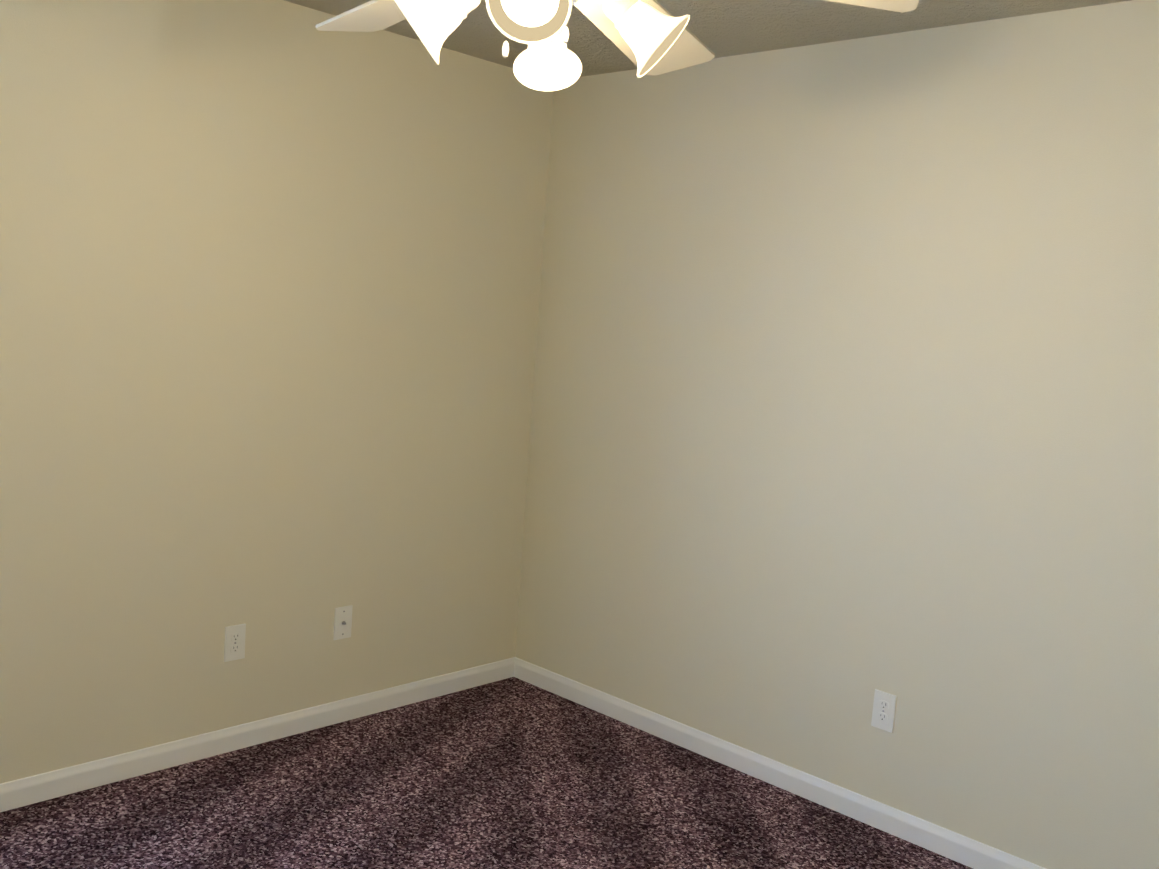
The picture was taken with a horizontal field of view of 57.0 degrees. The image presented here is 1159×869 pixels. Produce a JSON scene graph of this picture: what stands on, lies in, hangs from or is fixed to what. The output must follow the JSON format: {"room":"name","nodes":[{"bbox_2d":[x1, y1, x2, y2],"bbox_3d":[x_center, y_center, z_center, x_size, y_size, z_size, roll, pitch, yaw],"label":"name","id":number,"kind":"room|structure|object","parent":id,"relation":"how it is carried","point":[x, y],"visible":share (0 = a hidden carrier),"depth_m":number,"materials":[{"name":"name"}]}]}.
{"room":"empty bedroom","nodes":[
{"label":"empty bedroom","id":0,"kind":"room"},
{"bbox_2d":[0,0,552,783],"bbox_3d":[-1.830,-0.135,2.754,0.150,2.440,4.900,10,9,43],"label":"wall","id":1,"kind":"structure","parent":0,"point":[270,276],"depth_m":3.43,"materials":[{"name":"beige paint"}]},
{"bbox_2d":[224,624,245,661],"bbox_3d":[-1.137,0.688,3.524,0.008,0.118,0.072,10,9,43],"label":"duplex electrical outlet","id":2,"kind":"object","parent":1,"relation":"attached to","point":[234,646],"visible":1,"depth_m":3.52,"materials":[{"name":"white plastic"}]},
{"bbox_2d":[0,657,515,811],"bbox_3d":[-1.856,1.046,2.828,0.013,0.080,4.600,10,9,43],"label":"baseboard","id":3,"kind":"structure","parent":1,"relation":"attached to","point":[29,790],"depth_m":3.56,"materials":[{"name":"white wood"}]},
{"bbox_2d":[333,605,352,639],"bbox_3d":[-0.844,0.676,3.825,0.016,0.118,0.072,10,9,43],"label":"outlet","id":4,"kind":"object","parent":1,"relation":"attached to","point":[342,622],"visible":1,"depth_m":3.82,"materials":[{"name":"white plastic"}]},
{"bbox_2d":[0,677,972,868],"bbox_3d":[-0.606,1.369,1.648,3.806,0.120,4.900,10,9,43],"label":"floor","id":5,"kind":"structure","parent":0,"point":[512,773],"depth_m":3.27,"materials":[{"name":"carpet"}]},
{"bbox_2d":[284,0,1130,76],"bbox_3d":[-0.421,-1.169,1.366,3.806,0.120,4.900,10,9,43],"label":"ceiling","id":6,"kind":"structure","parent":0,"point":[722,28],"depth_m":3.26,"materials":[{"name":"beige paint"}]},
{"bbox_2d":[316,0,918,90],"bbox_3d":[-0.078,-0.888,1.868,1.203,0.497,1.251,10,9,43],"label":"ceiling fan","id":7,"kind":"object","parent":6,"relation":"hanging from","point":[650,37],"visible":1,"depth_m":1.84,"materials":[{"name":"white glass"}]},
{"bbox_2d":[515,0,1158,868],"bbox_3d":[1.126,0.029,3.224,3.506,2.440,0.150,10,9,43],"label":"wall","id":8,"kind":"structure","parent":0,"point":[845,396],"depth_m":3.30,"materials":[{"name":"beige paint"}]},
{"bbox_2d":[512,657,1045,868],"bbox_3d":[0.986,1.201,3.295,3.450,0.080,0.013,10,9,43],"label":"baseboard","id":9,"kind":"structure","parent":8,"relation":"attached to","point":[915,830],"depth_m":3.57,"materials":[{"name":"white wood"}]},
{"bbox_2d":[871,689,896,732],"bbox_3d":[0.946,0.861,3.321,0.072,0.118,0.008,10,9,43],"label":"duplex electrical outlet","id":10,"kind":"object","parent":8,"relation":"attached to","point":[884,707],"visible":1,"depth_m":3.32,"materials":[{"name":"white plastic"}]}
]}

